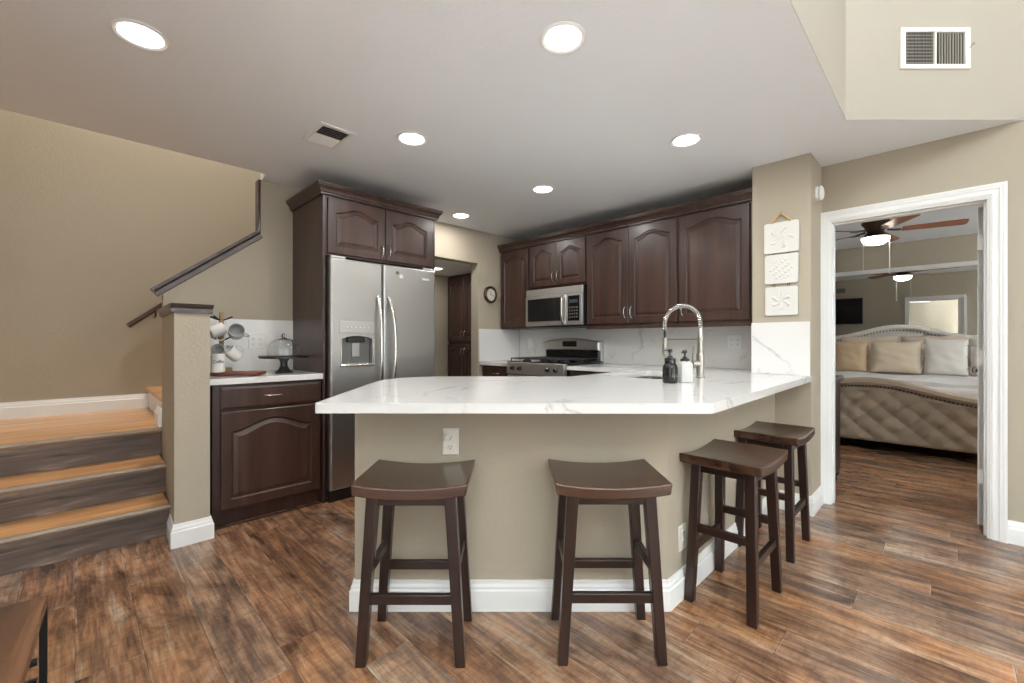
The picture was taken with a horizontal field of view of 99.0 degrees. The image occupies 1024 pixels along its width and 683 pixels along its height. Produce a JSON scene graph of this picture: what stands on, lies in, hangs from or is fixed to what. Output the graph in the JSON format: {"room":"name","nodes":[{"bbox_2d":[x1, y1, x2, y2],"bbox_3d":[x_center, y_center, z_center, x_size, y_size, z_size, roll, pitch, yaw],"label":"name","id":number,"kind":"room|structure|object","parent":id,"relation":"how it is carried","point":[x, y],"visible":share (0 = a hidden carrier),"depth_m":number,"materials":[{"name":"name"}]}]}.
{"room":"kitchen","nodes":[
{"label":"kitchen","id":0,"kind":"room"},
{"bbox_2d":[0,109,260,457],"bbox_3d":[-2.917,-1.330,4.437,4.250,5.000,0.100,0,0,-45],"label":"wall","id":1,"kind":"structure","parent":0,"point":[91,222],"depth_m":3.72,"materials":[{"name":"paint"}]},
{"bbox_2d":[0,393,147,419],"bbox_3d":[-3.840,0.535,3.430,1.520,0.130,0.018,0,0,-45],"label":"baseboard","id":2,"kind":"structure","parent":1,"relation":"attached to","point":[37,408],"depth_m":3.61,"materials":[{"name":"white paint"}]},
{"bbox_2d":[126,303,161,327],"bbox_3d":[-2.820,-0.788,4.394,1.596,1.334,0.097,0,0,-45],"label":"stair handrail","id":3,"kind":"object","parent":1,"relation":"attached to","point":[148,313],"visible":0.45,"depth_m":3.89,"materials":[{"name":"brown wood"}]},
{"bbox_2d":[163,312,209,524],"bbox_3d":[-2.109,0.502,2.792,0.170,1.335,0.710,0,0,-45],"label":"wall","id":4,"kind":"structure","parent":0,"point":[186,336],"depth_m":2.55,"materials":[{"name":"paint"}]},
{"bbox_2d":[157,303,213,316],"bbox_3d":[-2.094,-0.191,2.788,0.223,0.052,0.738,0,0,-45],"label":"post cap","id":5,"kind":"object","parent":4,"relation":"on","point":[170,308],"visible":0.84,"depth_m":2.54,"materials":[{"name":"brown wood"}]},
{"bbox_2d":[167,514,213,549],"bbox_3d":[-1.928,1.105,2.610,0.207,0.130,0.234,0,0,-45],"label":"baseboard","id":6,"kind":"structure","parent":4,"relation":"attached to","point":[202,529],"depth_m":2.53,"materials":[{"name":"white paint"}]},
{"bbox_2d":[162,180,518,458],"bbox_3d":[-1.195,-0.050,4.292,3.520,2.440,0.120,0,0,-45],"label":"wall","id":7,"kind":"structure","parent":0,"point":[255,282],"depth_m":3.51,"materials":[{"name":"paint"}]},
{"bbox_2d":[154,405,161,426],"bbox_3d":[-2.523,0.535,3.147,0.058,0.130,0.218,0,0,-45],"label":"baseboard","id":8,"kind":"structure","parent":7,"relation":"attached to","point":[158,411],"depth_m":3.09,"materials":[{"name":"white paint"}]},
{"bbox_2d":[150,179,262,296],"bbox_3d":[-2.228,-0.789,3.224,0.680,0.957,0.120,0,0,-45],"label":"cap rail","id":9,"kind":"object","parent":7,"relation":"attached to","point":[208,262],"visible":0.99,"depth_m":3.22,"materials":[{"name":"brown wood"}]},
{"bbox_2d":[210,318,292,371],"bbox_3d":[-2.047,0.029,3.343,0.696,0.399,0.016,0,0,-45],"label":"backsplash","id":10,"kind":"structure","parent":7,"relation":"attached to","point":[272,329],"depth_m":3.39,"materials":[{"name":"white stone"}]},
{"bbox_2d":[248,334,264,348],"bbox_3d":[-1.980,0.000,3.391,0.116,0.116,0.010,0,0,-45],"label":"outlet plate","id":11,"kind":"object","parent":10,"relation":"attached to","point":[255,341],"visible":1,"depth_m":3.39,"materials":[{"name":"white paint"}]},
{"bbox_2d":[483,286,496,302],"bbox_3d":[-0.248,-0.550,5.128,0.200,0.200,0.033,0,0,-45],"label":"wall clock","id":12,"kind":"object","parent":7,"relation":"attached to","point":[490,293],"visible":1,"depth_m":5.12,"materials":[{"name":"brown metal"}]},
{"bbox_2d":[478,329,518,360],"bbox_3d":[-0.148,0.042,5.242,0.655,0.374,0.016,0,0,-45],"label":"backsplash","id":13,"kind":"structure","parent":7,"relation":"attached to","point":[493,344],"depth_m":5.21,"materials":[{"name":"white stone"}]},
{"bbox_2d":[435,275,448,376],"bbox_3d":[-1.004,0.137,5.388,1.700,2.067,1.160,0,0,-45],"label":"wall","id":14,"kind":"structure","parent":0,"point":[441,282],"depth_m":5.97,"materials":[{"name":"paint"}]},
{"bbox_2d":[435,259,470,276],"bbox_3d":[-1.008,-0.944,5.392,1.600,0.093,1.150,0,0,-45],"label":"ceiling","id":15,"kind":"structure","parent":0,"point":[451,268],"depth_m":5.37,"materials":[{"name":"paint"}]},
{"bbox_2d":[0,0,1020,239],"bbox_3d":[-0.907,-1.320,1.579,6.950,0.100,4.125,0,0,-45],"label":"ceiling","id":16,"kind":"structure","parent":0,"point":[238,83],"depth_m":2.22,"materials":[{"name":"paint"}]},
{"bbox_2d":[109,18,170,51],"bbox_3d":[-1.537,-1.265,1.810,0.196,0.008,0.196,0,0,-45],"label":"recessed light","id":17,"kind":"object","parent":16,"relation":"in","point":[134,32],"visible":1,"depth_m":1.80,"materials":[{"name":"white paint"}]},
{"bbox_2d":[301,122,355,149],"bbox_3d":[-1.136,-1.265,2.700,0.210,0.010,0.310,0,0,-45],"label":"ceiling vent","id":18,"kind":"object","parent":16,"relation":"in","point":[323,134],"visible":1,"depth_m":2.69,"materials":[{"name":"white paint"}]},
{"bbox_2d":[396,131,427,145],"bbox_3d":[-0.626,-1.265,2.734,0.196,0.008,0.196,0,0,-45],"label":"recessed light","id":19,"kind":"object","parent":16,"relation":"in","point":[410,138],"visible":1,"depth_m":2.72,"materials":[{"name":"white paint"}]},
{"bbox_2d":[451,213,470,218],"bbox_3d":[-0.514,-1.265,4.405,0.196,0.008,0.196,0,0,-45],"label":"recessed light","id":20,"kind":"object","parent":16,"relation":"in","point":[455,215],"visible":1,"depth_m":4.38,"materials":[{"name":"white paint"}]},
{"bbox_2d":[531,185,554,193],"bbox_3d":[0.258,-1.265,3.639,0.196,0.008,0.196,0,0,-45],"label":"recessed light","id":21,"kind":"object","parent":16,"relation":"in","point":[541,189],"visible":1,"depth_m":3.63,"materials":[{"name":"white paint"}]},
{"bbox_2d":[540,21,586,53],"bbox_3d":[0.213,-1.265,1.829,0.196,0.008,0.196,0,0,-45],"label":"recessed light","id":22,"kind":"object","parent":16,"relation":"in","point":[562,37],"visible":1,"depth_m":1.82,"materials":[{"name":"white paint"}]},
{"bbox_2d":[670,133,702,147],"bbox_3d":[1.097,-1.265,2.754,0.196,0.008,0.196,0,0,-45],"label":"recessed light","id":23,"kind":"object","parent":16,"relation":"in","point":[686,139],"visible":1,"depth_m":2.75,"materials":[{"name":"white paint"}]},
{"bbox_2d":[0,437,1023,682],"bbox_3d":[1.626,1.220,2.121,11.500,0.100,9.900,0,0,-45],"label":"floor","id":24,"kind":"structure","parent":0,"point":[897,579],"depth_m":1.89,"materials":[{"name":"brown wood"}]},
{"bbox_2d":[0,595,47,682],"bbox_3d":[-1.376,0.945,0.779,0.700,0.450,0.620,0,0,-42],"label":"side table","id":25,"kind":"object","parent":24,"relation":"on","point":[21,623],"visible":1,"depth_m":1.10,"materials":[{"name":"brown wood"}]},
{"bbox_2d":[0,493,169,576],"bbox_3d":[-2.676,1.075,2.220,1.455,0.191,0.315,0,0,-45],"label":"stair step","id":26,"kind":"structure","parent":24,"relation":"on","point":[30,543],"depth_m":2.40,"materials":[{"name":"brown wood"}]},
{"bbox_2d":[0,455,165,523],"bbox_3d":[-2.872,0.884,2.424,1.467,0.191,0.350,0,0,-45],"label":"stair step","id":27,"kind":"structure","parent":26,"relation":"on","point":[35,494],"depth_m":2.58,"materials":[{"name":"brown wood"}]},
{"bbox_2d":[0,408,161,476],"bbox_3d":[-3.394,0.695,2.984,1.520,0.191,1.280,0,0,-45],"label":"stair step","id":28,"kind":"structure","parent":27,"relation":"on","point":[44,443],"depth_m":2.88,"materials":[{"name":"brown wood"}]},
{"bbox_2d":[145,386,161,411],"bbox_3d":[-2.795,0.505,3.633,0.295,0.190,1.200,0,0,-45],"label":"stair step","id":29,"kind":"structure","parent":28,"relation":"on","point":[154,392],"depth_m":3.70,"materials":[{"name":"brown wood"}]},
{"bbox_2d":[210,379,320,529],"bbox_3d":[-1.812,0.720,3.129,0.662,0.900,0.649,0,0,-45],"label":"base cabinet","id":30,"kind":"object","parent":24,"relation":"on","point":[265,437],"visible":0.85,"depth_m":2.89,"materials":[{"name":"brown wood"}]},
{"bbox_2d":[210,370,322,385],"bbox_3d":[-1.829,0.250,3.124,0.696,0.040,0.634,0,0,-45],"label":"countertop","id":31,"kind":"structure","parent":30,"relation":"on","point":[270,376],"depth_m":2.91,"materials":[{"name":"white stone"}]},
{"bbox_2d":[210,312,232,370],"bbox_3d":[-2.030,0.012,3.055,0.119,0.434,0.128,0,0,-45],"label":"mug tree","id":32,"kind":"object","parent":31,"relation":"on","point":[221,314],"visible":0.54,"depth_m":3.05,"materials":[{"name":"brown wood"}]},
{"bbox_2d":[210,322,227,340],"bbox_3d":[-2.004,-0.067,2.975,0.084,0.129,0.111,0,0,44],"label":"mug","id":33,"kind":"object","parent":32,"relation":"hanging from","point":[217,330],"visible":0.89,"depth_m":2.95,"materials":[{"name":"white ceramic"}]},
{"bbox_2d":[211,344,229,353],"bbox_3d":[-1.957,0.059,2.934,0.101,0.091,0.097,0,0,-29],"label":"mug","id":34,"kind":"object","parent":32,"relation":"hanging from","point":[216,348],"visible":0.73,"depth_m":2.95,"materials":[{"name":"grey ceramic"}]},
{"bbox_2d":[225,345,243,361],"bbox_3d":[-1.903,0.081,2.985,0.084,0.116,0.115,0,0,39],"label":"mug","id":35,"kind":"object","parent":32,"relation":"hanging from","point":[233,353],"visible":0.97,"depth_m":2.97,"materials":[{"name":"white ceramic"}]},
{"bbox_2d":[228,323,249,339],"bbox_3d":[-1.840,-0.066,2.945,0.124,0.110,0.110,0,0,-34],"label":"mug","id":36,"kind":"object","parent":32,"relation":"hanging from","point":[236,331],"visible":1,"depth_m":2.95,"materials":[{"name":"grey ceramic"}]},
{"bbox_2d":[210,371,265,375],"bbox_3d":[-1.859,0.217,2.967,0.310,0.026,0.170,0,0,-9],"label":"cutting board","id":37,"kind":"object","parent":31,"relation":"on","point":[250,373],"visible":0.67,"depth_m":2.90,"materials":[{"name":"brown wood"}]},
{"bbox_2d":[211,354,224,372],"bbox_3d":[-1.939,0.142,2.883,0.080,0.122,0.081,0,0,-45],"label":"coffee canister","id":38,"kind":"object","parent":37,"relation":"on","point":[217,360],"visible":1,"depth_m":2.85,"materials":[{"name":"white ceramic"}]},
{"bbox_2d":[258,333,308,372],"bbox_3d":[-1.674,0.085,3.205,0.330,0.290,0.330,0,0,-45],"label":"cake stand","id":39,"kind":"object","parent":31,"relation":"on","point":[283,349],"visible":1,"depth_m":3.13,"materials":[{"name":"clear glass"}]},
{"bbox_2d":[286,179,442,502],"bbox_3d":[-1.223,0.013,3.701,1.079,2.315,0.667,0,0,-45],"label":"tall cabinet","id":40,"kind":"object","parent":24,"relation":"on","point":[329,218],"visible":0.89,"depth_m":3.37,"materials":[{"name":"brown wood"}]},
{"bbox_2d":[325,255,434,502],"bbox_3d":[-1.191,0.273,3.666,0.910,1.795,0.732,0,0,-45],"label":"refrigerator","id":41,"kind":"object","parent":24,"relation":"on","point":[380,325],"visible":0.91,"depth_m":3.33,"materials":[{"name":"grey metal"}]},
{"bbox_2d":[350,459,474,667],"bbox_3d":[-0.366,0.838,1.712,0.416,0.664,0.338,0,0,0],"label":"bar stool","id":42,"kind":"object","parent":24,"relation":"on","point":[387,484],"visible":1,"depth_m":1.58,"materials":[{"name":"brown wood"}]},
{"bbox_2d":[448,273,470,375],"bbox_3d":[-0.460,0.140,5.784,0.920,2.060,0.351,0,0,45],"label":"pantry cabinet","id":43,"kind":"object","parent":24,"relation":"on","point":[459,286],"visible":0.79,"depth_m":5.83,"materials":[{"name":"brown wood"}]},
{"bbox_2d":[483,365,507,375],"bbox_3d":[0.024,0.720,5.073,0.460,0.900,0.651,0,0,45],"label":"base cabinet","id":44,"kind":"object","parent":24,"relation":"on","point":[488,370],"visible":0.16,"depth_m":4.88,"materials":[{"name":"brown wood"}]},
{"bbox_2d":[480,360,512,365],"bbox_3d":[0.030,0.250,5.089,0.659,0.040,0.484,0,0,-45],"label":"countertop","id":45,"kind":"structure","parent":44,"relation":"on","point":[504,362],"depth_m":4.89,"materials":[{"name":"white stone"}]},
{"bbox_2d":[507,338,603,376],"bbox_3d":[0.436,0.557,4.604,0.768,1.185,0.732,0,0,45],"label":"gas range","id":46,"kind":"object","parent":24,"relation":"on","point":[559,353],"visible":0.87,"depth_m":4.57,"materials":[{"name":"silver metal"}]},
{"bbox_2d":[507,360,601,363],"bbox_3d":[0.443,0.210,4.611,0.768,0.010,0.632,0,0,45],"label":"cooktop","id":47,"kind":"object","parent":46,"relation":"in","point":[514,361],"depth_m":4.48,"materials":[{"name":"black metal"}]},
{"bbox_2d":[570,370,641,376],"bbox_3d":[1.011,0.720,4.087,0.750,0.900,0.651,0,0,45],"label":"base cabinet","id":48,"kind":"object","parent":24,"relation":"on","point":[572,372],"visible":0.02,"depth_m":4.04,"materials":[{"name":"brown wood"}]},
{"bbox_2d":[548,459,671,665],"bbox_3d":[0.364,0.838,1.722,0.416,0.664,0.338,0,0,0],"label":"bar stool","id":49,"kind":"object","parent":24,"relation":"on","point":[634,483],"visible":1,"depth_m":1.59,"materials":[{"name":"brown wood"}]},
{"bbox_2d":[679,439,787,629],"bbox_3d":[1.025,0.838,2.015,0.416,0.664,0.338,0,0,-45],"label":"bar stool","id":50,"kind":"object","parent":24,"relation":"on","point":[749,463],"visible":1,"depth_m":1.97,"materials":[{"name":"brown wood"}]},
{"bbox_2d":[734,421,814,563],"bbox_3d":[1.517,0.838,2.542,0.416,0.664,0.338,0,0,-45],"label":"bar stool","id":51,"kind":"object","parent":24,"relation":"on","point":[768,434],"visible":0.81,"depth_m":2.48,"materials":[{"name":"brown wood"}]},
{"bbox_2d":[835,375,843,480],"bbox_3d":[2.054,0.728,4.027,0.577,0.885,1.540,0,0,-45],"label":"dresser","id":52,"kind":"object","parent":24,"relation":"on","point":[838,378],"visible":0.12,"depth_m":3.58,"materials":[{"name":"brown wood"}]},
{"bbox_2d":[835,325,977,453],"bbox_3d":[4.647,0.468,5.397,2.040,1.405,2.180,0,0,45],"label":"bed","id":53,"kind":"object","parent":24,"relation":"on","point":[935,411],"visible":0.55,"depth_m":4.55,"materials":[{"name":"beige fabric"}]},
{"bbox_2d":[835,342,869,371],"bbox_3d":[4.726,0.212,6.098,0.422,0.412,0.219,0,0,45],"label":"pillow","id":54,"kind":"object","parent":53,"relation":"on","point":[848,356],"visible":0.94,"depth_m":6.04,"materials":[{"name":"beige fabric"}]},
{"bbox_2d":[842,336,897,370],"bbox_3d":[5.016,0.173,6.147,0.620,0.490,0.232,0,0,45],"label":"pillow","id":55,"kind":"object","parent":53,"relation":"on","point":[895,338],"visible":0.23,"depth_m":6.10,"materials":[{"name":"beige fabric"}]},
{"bbox_2d":[870,341,921,373],"bbox_3d":[5.045,0.207,5.752,0.520,0.421,0.221,0,0,45],"label":"pillow","id":56,"kind":"object","parent":53,"relation":"on","point":[892,357],"visible":1,"depth_m":5.69,"materials":[{"name":"beige fabric"}]},
{"bbox_2d":[835,371,977,388],"bbox_3d":[4.660,0.735,5.409,2.040,0.658,1.800,0,0,45],"label":"comforter","id":57,"kind":"object","parent":53,"relation":"on","point":[934,381],"depth_m":5.01,"materials":[{"name":"white fabric"}]},
{"bbox_2d":[900,335,965,372],"bbox_3d":[5.469,0.168,5.695,0.620,0.500,0.234,0,0,45],"label":"pillow","id":58,"kind":"object","parent":53,"relation":"on","point":[903,338],"visible":0.1,"depth_m":5.71,"materials":[{"name":"beige fabric"}]},
{"bbox_2d":[921,339,971,375],"bbox_3d":[5.380,0.193,5.423,0.442,0.451,0.225,0,0,45],"label":"pillow","id":59,"kind":"object","parent":53,"relation":"on","point":[947,357],"visible":1,"depth_m":5.37,"materials":[{"name":"white fabric"}]},
{"bbox_2d":[969,337,977,374],"bbox_3d":[5.905,0.183,5.254,0.560,0.470,0.229,0,0,45],"label":"pillow","id":60,"kind":"object","parent":53,"relation":"on","point":[973,341],"visible":0.02,"depth_m":5.43,"materials":[{"name":"white fabric"}]},
{"bbox_2d":[971,345,977,375],"bbox_3d":[5.691,0.232,5.125,0.420,0.372,0.232,0,0,45],"label":"pillow","id":61,"kind":"object","parent":53,"relation":"on","point":[974,348],"visible":0.06,"depth_m":5.23,"materials":[{"name":"white fabric"}]},
{"bbox_3d":[-0.113,0.720,2.315,1.199,0.900,1.418,0,0,-45],"label":"cabinet","id":62,"kind":"object","parent":24,"relation":"on","visible":0},
{"bbox_2d":[315,363,811,413],"bbox_3d":[0.498,0.249,2.743,3.314,0.038,1.936,0,0,-45],"label":"countertop","id":63,"kind":"structure","parent":62,"relation":"on","point":[617,391],"depth_m":1.93,"materials":[{"name":"white stone"}]},
{"bbox_2d":[633,376,661,378],"bbox_3d":[0.983,0.372,3.034,0.684,0.204,0.454,0,0,-45],"label":"sink","id":64,"kind":"object","parent":63,"relation":"in","point":[646,377],"visible":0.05,"depth_m":3.38,"materials":[{"name":"silver metal"}]},
{"bbox_2d":[662,349,677,383],"bbox_3d":[0.875,0.135,2.416,0.082,0.190,0.082,0,0,-45],"label":"soap bottle","id":65,"kind":"object","parent":63,"relation":"on","point":[670,368],"visible":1,"depth_m":2.39,"materials":[{"name":"black glass"}]},
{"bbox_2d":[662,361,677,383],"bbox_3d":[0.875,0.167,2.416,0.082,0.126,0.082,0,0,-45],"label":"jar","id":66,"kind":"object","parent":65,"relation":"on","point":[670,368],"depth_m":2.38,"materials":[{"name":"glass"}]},
{"bbox_2d":[662,304,704,377],"bbox_3d":[1.096,-0.009,2.829,0.283,0.477,0.097,0,0,43],"label":"faucet","id":67,"kind":"object","parent":63,"relation":"on","point":[699,363],"visible":0.99,"depth_m":2.76,"materials":[{"name":"silver metal"}]},
{"bbox_2d":[677,350,692,382],"bbox_3d":[0.972,0.138,2.456,0.068,0.184,0.070,0,0,0],"label":"soap bottle","id":68,"kind":"object","parent":63,"relation":"on","point":[685,367],"visible":0.99,"depth_m":2.42,"materials":[{"name":"white ceramic"}]},
{"bbox_2d":[355,394,774,578],"bbox_3d":[0.684,0.721,2.290,2.807,0.899,0.685,0,0,-25],"label":"wall","id":69,"kind":"structure","parent":0,"point":[511,497],"depth_m":1.91,"materials":[{"name":"paint"}]},
{"bbox_2d":[442,428,458,454],"bbox_3d":[-0.268,0.437,1.895,0.072,0.116,0.030,0,0,0],"label":"outlet plate","id":70,"kind":"object","parent":69,"relation":"attached to","point":[450,436],"visible":1,"depth_m":1.90,"materials":[{"name":"white plastic"}]},
{"bbox_2d":[447,443,453,449],"bbox_3d":[-0.268,0.458,1.902,0.030,0.029,0.003,0,0,0],"label":"socket","id":71,"kind":"object","parent":70,"relation":"attached to","point":[450,446],"depth_m":1.90,"materials":[{"name":"grey plastic"}]},
{"bbox_2d":[349,497,766,611],"bbox_3d":[0.671,1.105,2.259,2.831,0.130,0.695,0,0,-21],"label":"baseboard","id":72,"kind":"structure","parent":69,"relation":"attached to","point":[487,595],"depth_m":1.90,"materials":[{"name":"white paint"}]},
{"bbox_2d":[678,522,685,551],"bbox_3d":[0.785,0.900,2.008,0.072,0.116,0.010,0,0,-45],"label":"outlet plate","id":73,"kind":"object","parent":69,"relation":"attached to","point":[682,528],"visible":1,"depth_m":2.00,"materials":[{"name":"white plastic"}]},
{"bbox_2d":[519,188,748,367],"bbox_3d":[0.636,-0.100,4.961,0.016,2.540,4.084,0,0,-45],"label":"wall","id":74,"kind":"structure","parent":0,"point":[748,188],"depth_m":4.75,"materials":[{"name":"paint"}]},
{"bbox_2d":[501,247,543,329],"bbox_3d":[0.143,-0.608,5.192,0.470,0.915,0.345,0,0,45],"label":"upper cabinet","id":75,"kind":"object","parent":74,"relation":"attached to","point":[515,264],"visible":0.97,"depth_m":5.06,"materials":[{"name":"brown wood"}]},
{"bbox_2d":[530,235,586,289],"bbox_3d":[0.573,-0.820,4.740,0.773,0.490,0.376,0,0,45],"label":"upper cabinet","id":76,"kind":"object","parent":74,"relation":"attached to","point":[563,263],"visible":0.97,"depth_m":4.59,"materials":[{"name":"brown wood"}]},
{"bbox_2d":[526,285,586,328],"bbox_3d":[0.542,-0.356,4.710,0.766,0.414,0.452,0,0,45],"label":"microwave","id":77,"kind":"object","parent":76,"relation":"attached to","point":[559,307],"visible":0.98,"depth_m":4.54,"materials":[{"name":"silver metal"}]},
{"bbox_2d":[587,216,678,325],"bbox_3d":[1.179,-0.608,4.134,0.938,0.915,0.376,0,0,45],"label":"upper cabinet","id":78,"kind":"object","parent":74,"relation":"attached to","point":[633,271],"visible":0.94,"depth_m":3.98,"materials":[{"name":"brown wood"}]},
{"bbox_2d":[497,188,751,252],"bbox_3d":[0.866,-1.105,4.287,2.798,0.080,0.152,0,0,45],"label":"crown molding","id":79,"kind":"structure","parent":78,"relation":"attached to","point":[741,196],"depth_m":3.93,"materials":[{"name":"brown wood"}]},
{"bbox_2d":[587,322,751,328],"bbox_3d":[1.295,-0.135,3.825,1.534,0.030,0.024,0,0,45],"label":"rail","id":80,"kind":"object","parent":78,"relation":"attached to","point":[724,323],"visible":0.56,"depth_m":3.73,"materials":[{"name":"brown wood"}]},
{"bbox_2d":[519,326,750,368],"bbox_3d":[1.083,0.040,4.491,0.016,0.378,2.784,0,0,-45],"label":"backsplash","id":81,"kind":"structure","parent":74,"relation":"attached to","point":[636,346],"depth_m":4.22,"materials":[{"name":"white stone"}]},
{"bbox_2d":[528,338,531,347],"bbox_3d":[0.218,0.020,5.337,0.072,0.116,0.010,0,0,45],"label":"outlet plate","id":82,"kind":"object","parent":81,"relation":"attached to","point":[529,339],"visible":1,"depth_m":5.33,"materials":[{"name":"white paint"}]},
{"bbox_2d":[728,335,741,348],"bbox_3d":[1.876,0.005,3.679,0.116,0.116,0.010,0,0,45],"label":"outlet plate","id":83,"kind":"object","parent":81,"relation":"attached to","point":[734,341],"visible":1,"depth_m":3.68,"materials":[{"name":"white paint"}]},
{"bbox_2d":[679,201,751,323],"bbox_3d":[1.723,-0.608,3.590,0.596,0.915,0.376,0,0,45],"label":"upper cabinet","id":84,"kind":"object","parent":74,"relation":"attached to","point":[715,245],"visible":0.81,"depth_m":3.46,"materials":[{"name":"brown wood"}]},
{"bbox_2d":[752,153,820,499],"bbox_3d":[2.048,-0.050,3.231,0.465,2.440,0.359,0,0,-45],"label":"wall","id":85,"kind":"structure","parent":0,"point":[786,186],"depth_m":3.04,"materials":[{"name":"paint"}]},
{"bbox_2d":[751,321,809,375],"bbox_3d":[1.875,0.047,3.062,0.016,0.364,0.358,0,0,-45],"label":"backsplash","id":86,"kind":"structure","parent":85,"relation":"attached to","point":[776,347],"depth_m":3.05,"materials":[{"name":"white stone"}]},
{"bbox_2d":[764,212,798,315],"bbox_3d":[1.880,-0.543,3.052,0.214,0.720,0.019,0,0,45],"label":"wall art","id":87,"kind":"object","parent":85,"relation":"attached to","point":[780,237],"depth_m":3.04,"materials":[{"name":"white ceramic"}]},
{"bbox_2d":[779,485,823,516],"bbox_3d":[2.066,1.105,3.112,0.358,0.130,0.201,0,0,-45],"label":"baseboard","id":88,"kind":"structure","parent":85,"relation":"attached to","point":[816,500],"depth_m":3.00,"materials":[{"name":"white paint"}]},
{"bbox_2d":[815,186,824,200],"bbox_3d":[2.141,-1.030,3.035,0.100,0.104,0.047,0,0,-45],"label":"wall sensor","id":89,"kind":"object","parent":85,"relation":"attached to","point":[819,191],"visible":1,"depth_m":3.01,"materials":[{"name":"white plastic"}]},
{"bbox_2d":[790,0,845,118],"bbox_3d":[-0.325,-2.200,0.339,6.220,1.860,0.102,0,0,-45],"label":"wall","id":90,"kind":"structure","parent":0,"point":[823,22],"depth_m":2.16,"materials":[{"name":"paint"}]},
{"bbox_2d":[835,233,977,272],"bbox_3d":[4.126,-0.110,4.550,4.330,2.560,5.600,0,0,-45],"label":"wall","id":91,"kind":"structure","parent":0,"point":[960,248],"depth_m":6.07,"materials":[{"name":"paint"}]},
{"bbox_2d":[835,260,977,335],"bbox_3d":[5.574,-0.055,5.984,5.220,1.970,0.050,0,0,45],"label":"wall mirror","id":92,"kind":"object","parent":91,"relation":"attached to","point":[942,296],"visible":0.1,"depth_m":6.05,"materials":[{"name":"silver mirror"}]},
{"bbox_2d":[835,205,982,249],"bbox_3d":[4.161,-1.440,4.586,4.430,0.100,5.600,0,0,-45],"label":"ceiling","id":93,"kind":"structure","parent":0,"point":[971,213],"depth_m":5.42,"materials":[{"name":"paint"}]},
{"bbox_2d":[835,214,968,274],"bbox_3d":[4.022,-1.056,4.792,1.368,0.668,1.375,0,0,-45],"label":"ceiling fan","id":94,"kind":"object","parent":93,"relation":"hanging from","point":[875,235],"visible":0.89,"depth_m":4.68,"materials":[{"name":"brown wood"}]},
{"bbox_2d":[821,120,1023,522],"bbox_3d":[4.119,-0.980,1.404,0.120,4.300,5.160,0,0,-45],"label":"wall","id":95,"kind":"structure","parent":0,"point":[991,155],"depth_m":2.63,"materials":[{"name":"paint"}]},
{"bbox_2d":[821,181,1007,543],"bbox_3d":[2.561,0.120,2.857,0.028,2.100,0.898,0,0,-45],"label":"trim","id":96,"kind":"structure","parent":95,"relation":"attached to","point":[997,193],"depth_m":2.58,"materials":[{"name":"white paint"}]},
{"bbox_2d":[972,207,982,524],"bbox_3d":[3.192,0.153,2.975,0.736,1.990,0.111,0,0,-41],"label":"door","id":97,"kind":"structure","parent":95,"relation":"in","point":[979,369],"depth_m":2.74,"materials":[{"name":"white paint"}]},
{"bbox_2d":[1008,520,1023,546],"bbox_3d":[4.389,1.105,1.036,0.018,0.130,4.259,0,0,-45],"label":"baseboard","id":98,"kind":"structure","parent":95,"relation":"attached to","point":[1015,529],"depth_m":2.52,"materials":[{"name":"white paint"}]},
{"bbox_2d":[845,0,1023,119],"bbox_3d":[2.422,-2.200,2.553,1.025,1.860,0.101,0,0,0],"label":"wall","id":99,"kind":"structure","parent":0,"point":[992,88],"depth_m":2.50,"materials":[{"name":"paint"}]},
{"bbox_2d":[899,27,975,68],"bbox_3d":[2.420,-1.676,2.486,0.404,0.236,0.037,0,0,0],"label":"air vent","id":100,"kind":"object","parent":99,"relation":"in","point":[919,47],"visible":1,"depth_m":2.50,"materials":[{"name":"white plastic"}]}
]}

